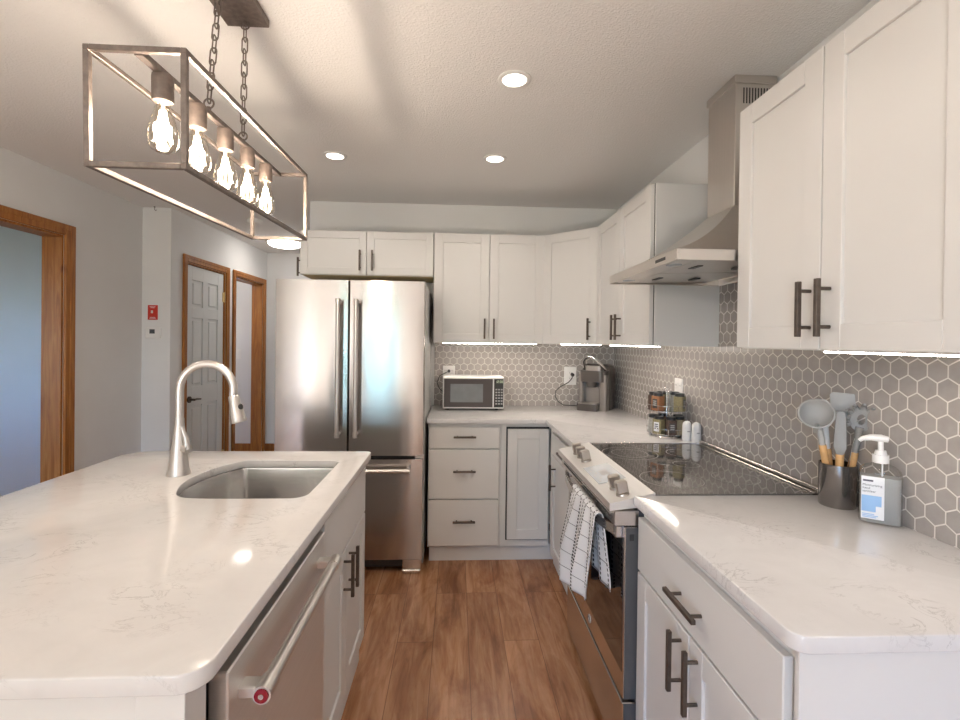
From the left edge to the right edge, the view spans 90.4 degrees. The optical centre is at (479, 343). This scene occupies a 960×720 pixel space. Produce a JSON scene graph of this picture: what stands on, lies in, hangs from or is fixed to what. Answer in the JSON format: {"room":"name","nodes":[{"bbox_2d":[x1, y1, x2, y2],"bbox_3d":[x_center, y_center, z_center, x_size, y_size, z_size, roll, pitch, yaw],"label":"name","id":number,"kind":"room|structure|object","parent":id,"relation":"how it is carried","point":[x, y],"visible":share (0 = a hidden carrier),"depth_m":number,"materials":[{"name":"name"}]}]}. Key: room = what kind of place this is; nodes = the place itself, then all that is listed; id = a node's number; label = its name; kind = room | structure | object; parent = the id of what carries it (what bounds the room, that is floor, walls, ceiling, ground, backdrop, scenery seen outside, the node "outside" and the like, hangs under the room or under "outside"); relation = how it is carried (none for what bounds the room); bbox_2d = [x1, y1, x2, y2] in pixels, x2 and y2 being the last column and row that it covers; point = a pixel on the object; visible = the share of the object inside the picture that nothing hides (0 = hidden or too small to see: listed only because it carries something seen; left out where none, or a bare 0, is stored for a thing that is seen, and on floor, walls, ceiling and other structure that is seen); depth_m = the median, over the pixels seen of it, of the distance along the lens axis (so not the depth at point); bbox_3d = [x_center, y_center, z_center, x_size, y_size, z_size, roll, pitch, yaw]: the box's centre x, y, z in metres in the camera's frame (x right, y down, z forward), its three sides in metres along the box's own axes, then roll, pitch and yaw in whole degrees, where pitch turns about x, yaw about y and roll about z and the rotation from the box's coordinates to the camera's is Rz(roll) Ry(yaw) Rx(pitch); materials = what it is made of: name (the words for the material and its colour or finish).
{"room":"kitchen","nodes":[
{"label":"kitchen","id":0,"kind":"room"},
{"bbox_2d":[0,226,41,496],"bbox_3d":[-4.297,0.112,3.548,2.980,2.432,0.120,1,0,-3],"label":"wall","id":1,"kind":"structure","parent":0,"point":[20,251],"depth_m":3.53,"materials":[{"name":"paint"}]},
{"bbox_2d":[0,147,142,470],"bbox_3d":[-2.579,0.151,0.276,0.120,2.432,7.050,1,0,-3],"label":"wall","id":2,"kind":"structure","parent":0,"point":[109,227],"depth_m":3.34,"materials":[{"name":"paint"}]},
{"bbox_2d":[0,205,75,482],"bbox_3d":[-2.687,0.297,2.577,0.142,2.112,1.064,1,0,-3],"label":"trim","id":3,"kind":"structure","parent":2,"relation":"attached to","point":[57,320],"depth_m":3.02,"materials":[{"name":"brown wood"}]},
{"bbox_2d":[141,207,179,451],"bbox_3d":[-2.650,0.131,3.862,0.340,2.432,0.120,1,0,-3],"label":"wall","id":4,"kind":"structure","parent":0,"point":[161,227],"depth_m":3.81,"materials":[{"name":"paint"}]},
{"bbox_2d":[148,305,157,319],"bbox_3d":[-2.606,-0.249,3.792,0.076,0.117,0.020,1,0,-3],"label":"switch plate","id":5,"kind":"object","parent":4,"relation":"attached to","point":[152,309],"visible":1,"depth_m":3.79,"materials":[{"name":"red plastic"}]},
{"bbox_2d":[146,327,161,338],"bbox_3d":[-2.596,-0.086,3.790,0.113,0.092,0.026,1,0,-3],"label":"thermostat","id":6,"kind":"object","parent":4,"relation":"attached to","point":[151,332],"visible":1,"depth_m":3.78,"materials":[{"name":"white plastic"}]},
{"bbox_2d":[179,212,266,450],"bbox_3d":[-2.590,0.126,4.836,0.120,2.432,1.820,1,0,-3],"label":"wall","id":7,"kind":"structure","parent":0,"point":[198,239],"depth_m":4.62,"materials":[{"name":"paint"}]},
{"bbox_2d":[187,265,224,450],"bbox_3d":[-2.508,0.329,4.380,0.096,2.014,0.676,1,0,-3],"label":"door","id":8,"kind":"structure","parent":7,"relation":"in","point":[206,297],"depth_m":4.36,"materials":[{"name":"paint"}]},
{"bbox_2d":[182,253,229,450],"bbox_3d":[-2.557,0.295,4.368,0.142,2.100,0.800,1,0,-3],"label":"trim","id":9,"kind":"structure","parent":7,"relation":"attached to","point":[194,261],"depth_m":4.69,"materials":[{"name":"brown wood"}]},
{"bbox_2d":[231,269,266,450],"bbox_3d":[-2.602,0.290,5.267,0.142,2.100,0.820,1,0,-3],"label":"trim","id":10,"kind":"structure","parent":7,"relation":"attached to","point":[258,340],"depth_m":5.61,"materials":[{"name":"brown wood"}]},
{"bbox_2d":[235,253,309,442],"bbox_3d":[-2.639,0.120,5.805,2.720,2.432,0.120,1,0,-3],"label":"wall","id":11,"kind":"structure","parent":0,"point":[279,265],"depth_m":5.74,"materials":[{"name":"paint"}]},
{"bbox_2d":[236,349,240,358],"bbox_3d":[-2.907,0.123,5.726,0.072,0.116,0.010,1,0,-3],"label":"light switch","id":12,"kind":"object","parent":11,"relation":"attached to","point":[238,351],"visible":0.79,"depth_m":5.72,"materials":[{"name":"white plastic"}]},
{"bbox_2d":[235,443,273,450],"bbox_3d":[-2.649,1.269,5.744,2.480,0.135,0.014,1,0,-3],"label":"baseboard","id":13,"kind":"structure","parent":11,"relation":"attached to","point":[238,446],"depth_m":5.73,"materials":[{"name":"brown wood"}]},
{"bbox_2d":[0,0,871,252],"bbox_3d":[-2.182,-1.116,1.325,6.950,0.100,9.120,1,0,-3],"label":"ceiling","id":14,"kind":"structure","parent":0,"point":[618,91],"depth_m":1.96,"materials":[{"name":"white paint"}]},
{"bbox_2d":[82,0,306,240],"bbox_3d":[-0.746,-0.712,1.416,0.211,0.673,0.832,1,0,-3],"label":"pendant light","id":15,"kind":"object","parent":14,"relation":"hanging from","point":[244,14],"visible":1,"depth_m":1.23,"materials":[{"name":"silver metal"}]},
{"bbox_2d":[151,71,174,105],"bbox_3d":[-0.732,-0.589,1.100,0.045,0.062,0.045,1,2,-3],"label":"socket","id":16,"kind":"object","parent":15,"relation":"attached to","point":[162,82],"depth_m":1.08,"materials":[{"name":"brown metal"}]},
{"bbox_2d":[189,102,206,131],"bbox_3d":[-0.739,-0.593,1.246,0.045,0.062,0.045,1,2,-3],"label":"socket","id":17,"kind":"object","parent":15,"relation":"attached to","point":[197,110],"depth_m":1.23,"materials":[{"name":"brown metal"}]},
{"bbox_2d":[217,127,233,152],"bbox_3d":[-0.747,-0.598,1.397,0.045,0.062,0.045,1,2,-3],"label":"socket","id":18,"kind":"object","parent":15,"relation":"attached to","point":[225,135],"depth_m":1.38,"materials":[{"name":"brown metal"}]},
{"bbox_2d":[240,147,254,169],"bbox_3d":[-0.754,-0.602,1.545,0.045,0.062,0.045,1,2,-3],"label":"socket","id":19,"kind":"object","parent":15,"relation":"attached to","point":[247,154],"depth_m":1.53,"materials":[{"name":"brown metal"}]},
{"bbox_2d":[259,163,271,182],"bbox_3d":[-0.761,-0.607,1.693,0.045,0.062,0.045,1,2,-3],"label":"socket","id":20,"kind":"object","parent":15,"relation":"attached to","point":[265,169],"depth_m":1.68,"materials":[{"name":"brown metal"}]},
{"bbox_2d":[247,218,262,224],"bbox_3d":[-1.960,-1.060,4.150,0.124,0.038,0.124,1,0,-3],"label":"smoke detector","id":21,"kind":"object","parent":14,"relation":"attached to","point":[256,221],"visible":0.75,"depth_m":4.11,"materials":[{"name":"white plastic"}]},
{"bbox_2d":[265,240,299,248],"bbox_3d":[-2.055,-1.047,5.026,0.380,0.074,0.380,1,0,-3],"label":"flush light","id":22,"kind":"object","parent":14,"relation":"attached to","point":[284,244],"visible":0.81,"depth_m":4.93,"materials":[{"name":"white glass"}]},
{"bbox_2d":[323,151,346,160],"bbox_3d":[-0.814,-1.053,2.677,0.132,0.006,0.132,1,0,-3],"label":"recessed light","id":23,"kind":"object","parent":14,"relation":"in","point":[332,155],"visible":1,"depth_m":2.67,"materials":[{"name":"white plastic"}]},
{"bbox_2d":[483,154,506,163],"bbox_3d":[0.084,-1.042,2.692,0.132,0.006,0.132,1,0,-3],"label":"recessed light","id":24,"kind":"object","parent":14,"relation":"in","point":[491,158],"visible":1,"depth_m":2.68,"materials":[{"name":"white plastic"}]},
{"bbox_2d":[498,70,530,88],"bbox_3d":[0.136,-1.037,1.876,0.132,0.006,0.132,1,0,-3],"label":"recessed light","id":25,"kind":"object","parent":14,"relation":"in","point":[511,79],"visible":1,"depth_m":1.87,"materials":[{"name":"white plastic"}]},
{"bbox_2d":[310,201,616,523],"bbox_3d":[-0.064,0.163,3.692,2.450,2.432,0.128,1,0,-3],"label":"wall","id":26,"kind":"structure","parent":0,"point":[532,373],"depth_m":3.64,"materials":[{"name":"paint"}]},
{"bbox_2d":[297,230,433,282],"bbox_3d":[-0.798,-0.617,3.405,0.944,0.307,0.370,1,0,-3],"label":"upper cabinet","id":27,"kind":"object","parent":26,"relation":"attached to","point":[325,255],"visible":0.98,"depth_m":3.26,"materials":[{"name":"paint"}]},
{"bbox_2d":[443,366,454,375],"bbox_3d":[-0.236,0.225,3.615,0.092,0.118,0.009,1,0,-3],"label":"wall outlet","id":28,"kind":"object","parent":26,"relation":"attached to","point":[445,368],"visible":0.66,"depth_m":3.61,"materials":[{"name":"white plastic"}]},
{"bbox_2d":[433,233,543,343],"bbox_3d":[0.058,-0.383,3.450,0.771,0.756,0.370,1,0,-3],"label":"upper cabinet","id":29,"kind":"object","parent":26,"relation":"attached to","point":[489,288],"visible":1,"depth_m":3.31,"materials":[{"name":"paint"}]},
{"bbox_2d":[456,343,515,343],"bbox_3d":[0.070,-0.001,3.363,0.668,0.005,0.028,1,0,-3],"label":"light bar","id":30,"kind":"object","parent":29,"relation":"attached to","point":[456,343],"visible":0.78,"depth_m":3.35,"materials":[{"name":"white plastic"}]},
{"bbox_2d":[434,343,613,405],"bbox_3d":[0.348,0.234,3.653,1.390,0.500,0.008,1,0,-3],"label":"tile backsplash","id":31,"kind":"structure","parent":26,"relation":"attached to","point":[532,373],"depth_m":3.65,"materials":[{"name":"grey tile"}]},
{"bbox_2d":[564,367,575,384],"bbox_3d":[0.693,0.246,3.662,0.094,0.140,0.009,1,0,-3],"label":"wall outlet","id":32,"kind":"object","parent":26,"relation":"attached to","point":[567,370],"visible":1,"depth_m":3.66,"materials":[{"name":"white plastic"}]},
{"bbox_2d":[543,227,598,344],"bbox_3d":[0.752,-0.374,3.360,0.621,0.756,0.620,1,0,-3],"label":"upper cabinet","id":33,"kind":"object","parent":26,"relation":"attached to","point":[570,258],"visible":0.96,"depth_m":3.19,"materials":[{"name":"paint"}]},
{"bbox_2d":[341,524,602,719],"bbox_3d":[-2.212,1.416,1.339,6.950,0.100,9.120,1,0,-3],"label":"floor","id":34,"kind":"structure","parent":0,"point":[451,639],"depth_m":2.17,"materials":[{"name":"brown wood"}]},
{"bbox_2d":[0,684,205,719],"bbox_3d":[-0.858,0.941,1.373,0.748,0.881,1.342,1,0,-3],"label":"kitchen island","id":35,"kind":"object","parent":34,"relation":"on","point":[191,705],"visible":0.02,"depth_m":0.72,"materials":[{"name":"paint"}]},
{"bbox_2d":[0,451,370,699],"bbox_3d":[-0.943,0.484,1.364,1.011,0.030,1.403,1,0,-3],"label":"island countertop","id":36,"kind":"structure","parent":35,"relation":"on","point":[114,582],"depth_m":1.01,"materials":[{"name":"stone"}]},
{"bbox_2d":[166,360,246,476],"bbox_3d":[-0.973,0.262,1.703,0.272,0.408,0.076,1,0,-3],"label":"faucet","id":37,"kind":"object","parent":36,"relation":"on","point":[179,465],"visible":1,"depth_m":1.69,"materials":[{"name":"silver metal"}]},
{"bbox_2d":[179,468,332,498],"bbox_3d":[-0.780,0.597,1.681,0.501,0.192,0.506,1,0,-3],"label":"sink","id":38,"kind":"object","parent":36,"relation":"in","point":[243,483],"visible":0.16,"depth_m":1.91,"materials":[{"name":"metal"}]},
{"bbox_2d":[206,531,341,719],"bbox_3d":[-0.754,0.946,1.105,0.728,0.878,0.608,1,0,-3],"label":"dishwasher","id":39,"kind":"object","parent":34,"relation":"on","point":[275,671],"visible":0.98,"depth_m":1.06,"materials":[{"name":"grey metal"}]},
{"bbox_2d":[319,467,365,719],"bbox_3d":[-0.839,0.940,1.738,0.781,0.881,0.652,1,0,-3],"label":"base cabinet","id":40,"kind":"object","parent":34,"relation":"on","point":[344,530],"visible":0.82,"depth_m":1.69,"materials":[{"name":"paint"}]},
{"bbox_2d":[274,279,431,573],"bbox_3d":[-0.788,0.498,3.159,0.877,1.750,0.818,1,0,-3],"label":"refrigerator","id":41,"kind":"object","parent":34,"relation":"on","point":[353,357],"visible":0.77,"depth_m":2.83,"materials":[{"name":"metal"}]},
{"bbox_2d":[427,424,501,560],"bbox_3d":[-0.112,0.940,3.292,0.462,0.881,0.667,1,0,-3],"label":"base cabinet","id":42,"kind":"object","parent":34,"relation":"on","point":[464,460],"visible":0.99,"depth_m":3.00,"materials":[{"name":"paint"}]},
{"bbox_2d":[500,424,552,559],"bbox_3d":[0.298,0.945,3.332,0.360,0.881,0.629,1,0,-3],"label":"base cabinet","id":43,"kind":"object","parent":34,"relation":"on","point":[525,448],"visible":0.94,"depth_m":3.02,"materials":[{"name":"paint"}]},
{"bbox_2d":[549,429,569,592],"bbox_3d":[0.738,0.954,2.673,0.669,0.881,0.717,1,0,-3],"label":"base cabinet","id":44,"kind":"object","parent":34,"relation":"on","point":[559,491],"visible":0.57,"depth_m":2.75,"materials":[{"name":"paint"}]},
{"bbox_2d":[427,405,692,445],"bbox_3d":[0.368,0.491,2.971,1.396,0.030,1.358,1,0,-3],"label":"countertop","id":45,"kind":"structure","parent":44,"relation":"on","point":[616,425],"depth_m":2.98,"materials":[{"name":"stone"}]},
{"bbox_2d":[437,370,503,409],"bbox_3d":[-0.078,0.333,3.483,0.486,0.270,0.271,1,0,-3],"label":"microwave","id":46,"kind":"object","parent":45,"relation":"on","point":[459,391],"visible":1,"depth_m":3.35,"materials":[{"name":"white plastic"}]},
{"bbox_2d":[555,355,614,411],"bbox_3d":[0.766,0.279,3.546,0.420,0.398,0.276,1,0,33],"label":"coffee maker","id":47,"kind":"object","parent":45,"relation":"on","point":[596,380],"visible":1,"depth_m":3.43,"materials":[{"name":"silver metal"}]},
{"bbox_2d":[577,402,598,411],"bbox_3d":[0.786,0.453,3.437,0.177,0.052,0.168,1,0,-3],"label":"drip tray","id":48,"kind":"object","parent":47,"relation":"on","point":[583,406],"depth_m":3.39,"materials":[{"name":"silver metal"}]},
{"bbox_2d":[646,387,686,437],"bbox_3d":[0.988,0.356,2.523,0.201,0.259,0.201,1,0,-3],"label":"spice rack","id":49,"kind":"object","parent":45,"relation":"on","point":[667,409],"visible":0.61,"depth_m":2.47,"materials":[{"name":"silver metal"}]},
{"bbox_2d":[648,391,656,408],"bbox_3d":[0.927,0.301,2.554,0.049,0.090,0.049,1,0,27],"label":"spice jar","id":50,"kind":"object","parent":49,"relation":"in","point":[650,394],"visible":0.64,"depth_m":2.54,"materials":[{"name":"glass"}]},
{"bbox_2d":[648,413,657,431],"bbox_3d":[0.921,0.420,2.544,0.049,0.090,0.049,1,0,17],"label":"spice jar","id":51,"kind":"object","parent":49,"relation":"in","point":[650,415],"visible":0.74,"depth_m":2.52,"materials":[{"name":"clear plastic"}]},
{"bbox_2d":[651,392,663,410],"bbox_3d":[0.929,0.302,2.489,0.049,0.090,0.049,1,0,-30],"label":"spice jar","id":52,"kind":"object","parent":49,"relation":"in","point":[657,398],"visible":1,"depth_m":2.47,"materials":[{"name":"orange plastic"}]},
{"bbox_2d":[653,415,664,433],"bbox_3d":[0.932,0.421,2.483,0.049,0.090,0.049,0,0,-37],"label":"spice jar","id":53,"kind":"object","parent":49,"relation":"in","point":[658,421],"visible":1,"depth_m":2.46,"materials":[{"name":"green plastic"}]},
{"bbox_2d":[657,391,665,407],"bbox_3d":[0.985,0.302,2.591,0.049,0.090,0.049,1,0,-3],"label":"spice jar","id":54,"kind":"object","parent":49,"relation":"in","point":[663,392],"visible":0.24,"depth_m":2.57,"materials":[{"name":"glass"}]},
{"bbox_2d":[665,416,676,434],"bbox_3d":[0.983,0.422,2.455,0.049,0.090,0.049,1,0,3],"label":"spice jar","id":55,"kind":"object","parent":49,"relation":"in","point":[670,421],"visible":1,"depth_m":2.43,"materials":[{"name":"brown glass"}]},
{"bbox_2d":[668,391,678,408],"bbox_3d":[1.045,0.303,2.560,0.049,0.090,0.049,0,0,-33],"label":"spice jar","id":56,"kind":"object","parent":49,"relation":"in","point":[671,398],"visible":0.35,"depth_m":2.55,"materials":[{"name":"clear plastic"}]},
{"bbox_2d":[674,393,685,411],"bbox_3d":[1.037,0.303,2.475,0.049,0.090,0.049,1,0,44],"label":"spice jar","id":57,"kind":"object","parent":49,"relation":"in","point":[679,398],"visible":0.99,"depth_m":2.46,"materials":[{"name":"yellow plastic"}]},
{"bbox_2d":[675,416,685,434],"bbox_3d":[1.038,0.422,2.479,0.049,0.090,0.049,1,0,41],"label":"spice jar","id":58,"kind":"object","parent":49,"relation":"in","point":[680,419],"visible":0.4,"depth_m":2.46,"materials":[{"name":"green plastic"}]},
{"bbox_2d":[682,421,691,440],"bbox_3d":[1.043,0.438,2.403,0.045,0.099,0.045,1,0,-3],"label":"shaker","id":59,"kind":"object","parent":45,"relation":"on","point":[686,426],"visible":0.95,"depth_m":2.39,"materials":[{"name":"white ceramic"}]},
{"bbox_2d":[691,422,700,442],"bbox_3d":[1.071,0.438,2.360,0.045,0.099,0.045,1,0,-3],"label":"shaker","id":60,"kind":"object","parent":45,"relation":"on","point":[696,427],"visible":0.93,"depth_m":2.34,"materials":[{"name":"white ceramic"}]},
{"bbox_2d":[558,440,817,719],"bbox_3d":[0.745,0.924,1.926,0.735,0.948,0.768,1,0,-3],"label":"range","id":61,"kind":"object","parent":34,"relation":"on","point":[602,627],"visible":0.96,"depth_m":1.71,"materials":[{"name":"silver metal"}]},
{"bbox_2d":[559,484,610,599],"bbox_3d":[0.380,0.808,1.852,0.086,0.468,0.541,1,0,-3],"label":"dish towel","id":62,"kind":"object","parent":61,"relation":"hanging from","point":[583,540],"visible":1,"depth_m":1.75,"materials":[{"name":"fabric"}]},
{"bbox_2d":[592,444,811,495],"bbox_3d":[0.804,0.495,1.926,0.528,0.021,0.763,1,0,-3],"label":"cooktop","id":63,"kind":"object","parent":61,"relation":"in","point":[659,469],"depth_m":1.81,"materials":[{"name":"glass"}]},
{"bbox_2d":[636,515,959,719],"bbox_3d":[0.813,0.963,1.184,0.669,0.881,0.712,1,0,-3],"label":"base cabinet","id":64,"kind":"object","parent":34,"relation":"on","point":[702,654],"visible":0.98,"depth_m":0.99,"materials":[{"name":"paint"}]},
{"bbox_2d":[634,495,959,654],"bbox_3d":[0.833,0.506,1.175,0.650,0.030,0.730,1,0,-3],"label":"countertop","id":65,"kind":"structure","parent":64,"relation":"on","point":[822,579],"depth_m":1.04,"materials":[{"name":"stone"}]},
{"bbox_2d":[818,459,857,509],"bbox_3d":[1.093,0.429,1.458,0.097,0.128,0.097,1,0,-3],"label":"utensil crock","id":66,"kind":"object","parent":65,"relation":"on","point":[837,485],"visible":0.93,"depth_m":1.42,"materials":[{"name":"silver metal"}]},
{"bbox_2d":[798,399,835,464],"bbox_3d":[1.043,0.326,1.475,0.102,0.311,0.062,1,0,37],"label":"ladle","id":67,"kind":"object","parent":66,"relation":"in","point":[818,414],"visible":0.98,"depth_m":1.48,"materials":[{"name":"grey plastic"}]},
{"bbox_2d":[822,399,832,464],"bbox_3d":[1.079,0.328,1.494,0.062,0.308,0.021,1,0,36],"label":"spoon","id":68,"kind":"object","parent":66,"relation":"in","point":[826,429],"visible":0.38,"depth_m":1.48,"materials":[{"name":"grey plastic"}]},
{"bbox_2d":[833,411,846,466],"bbox_3d":[1.084,0.342,1.436,0.024,0.278,0.029,1,0,-18],"label":"spatula","id":69,"kind":"object","parent":66,"relation":"in","point":[840,430],"visible":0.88,"depth_m":1.43,"materials":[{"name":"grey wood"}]},
{"bbox_2d":[830,392,855,456],"bbox_3d":[1.122,0.317,1.471,0.074,0.330,0.026,1,0,36],"label":"turner","id":70,"kind":"object","parent":66,"relation":"in","point":[839,401],"visible":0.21,"depth_m":1.48,"materials":[{"name":"grey plastic"}]},
{"bbox_2d":[848,438,859,466],"bbox_3d":[1.122,0.376,1.432,0.038,0.211,0.006,1,0,2],"label":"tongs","id":71,"kind":"object","parent":66,"relation":"in","point":[854,438],"visible":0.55,"depth_m":1.43,"materials":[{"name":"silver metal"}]},
{"bbox_2d":[845,403,875,466],"bbox_3d":[1.135,0.329,1.420,0.095,0.307,0.039,1,0,40],"label":"server","id":72,"kind":"object","parent":66,"relation":"in","point":[859,429],"visible":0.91,"depth_m":1.43,"materials":[{"name":"grey plastic"}]},
{"bbox_2d":[858,434,902,527],"bbox_3d":[1.102,0.372,1.316,0.097,0.244,0.057,1,0,32],"label":"pump bottle","id":73,"kind":"object","parent":65,"relation":"on","point":[872,488],"visible":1,"depth_m":1.30,"materials":[{"name":"clear plastic"}]},
{"bbox_2d":[862,512,877,517],"bbox_3d":[1.067,0.470,1.305,0.034,0.010,0.001,1,0,33],"label":"print","id":74,"kind":"object","parent":73,"relation":"attached to","point":[864,514],"depth_m":1.31},
{"bbox_2d":[614,0,959,548],"bbox_3d":[1.269,0.197,0.322,0.128,2.432,6.753,1,0,-3],"label":"wall","id":75,"kind":"structure","parent":0,"point":[745,402],"depth_m":1.66,"materials":[{"name":"tile"}]},
{"bbox_2d":[596,183,719,346],"bbox_3d":[0.915,-0.368,2.639,0.367,0.756,0.853,1,0,-3],"label":"upper cabinet","id":76,"kind":"object","parent":75,"relation":"attached to","point":[661,215],"visible":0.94,"depth_m":2.22,"materials":[{"name":"paint"}]},
{"bbox_2d":[610,345,659,346],"bbox_3d":[0.829,0.012,2.605,0.028,0.005,0.688,1,0,-3],"label":"light bar","id":77,"kind":"object","parent":76,"relation":"attached to","point":[610,345],"visible":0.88,"depth_m":2.50,"materials":[{"name":"white plastic"}]},
{"bbox_2d":[674,378,682,392],"bbox_3d":[1.084,0.249,2.606,0.009,0.118,0.092,1,0,-3],"label":"wall outlet","id":78,"kind":"object","parent":75,"relation":"attached to","point":[678,385],"visible":0.7,"depth_m":2.60,"materials":[{"name":"white plastic"}]},
{"bbox_2d":[610,74,776,285],"bbox_3d":[0.875,-0.650,1.868,0.519,0.763,0.668,1,0,-3],"label":"range hood","id":79,"kind":"object","parent":75,"relation":"attached to","point":[707,255],"visible":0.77,"depth_m":1.84,"materials":[{"name":"metal"}]},
{"bbox_2d":[666,264,681,266],"bbox_3d":[0.669,-0.272,1.645,0.052,0.003,0.052,1,0,-3],"label":"lamp","id":80,"kind":"object","parent":79,"relation":"on","point":[667,265],"depth_m":1.65,"materials":[{"name":"white"}]},
{"bbox_2d":[614,282,959,548],"bbox_3d":[1.127,0.092,1.972,0.008,0.820,3.425,1,0,-3],"label":"tile backsplash","id":81,"kind":"structure","parent":75,"relation":"attached to","point":[745,402],"depth_m":1.63,"materials":[{"name":"grey tile"}]},
{"bbox_2d":[737,0,959,353],"bbox_3d":[0.989,-0.359,1.178,0.367,0.756,0.714,1,0,-3],"label":"upper cabinet","id":82,"kind":"object","parent":75,"relation":"attached to","point":[849,235],"visible":1,"depth_m":1.07,"materials":[{"name":"paint"}]},
{"bbox_2d":[824,351,959,356],"bbox_3d":[0.884,0.021,1.019,0.028,0.005,0.373,1,0,-3],"label":"light bar","id":83,"kind":"object","parent":82,"relation":"attached to","point":[848,352],"visible":0.92,"depth_m":1.00,"materials":[{"name":"white plastic"}]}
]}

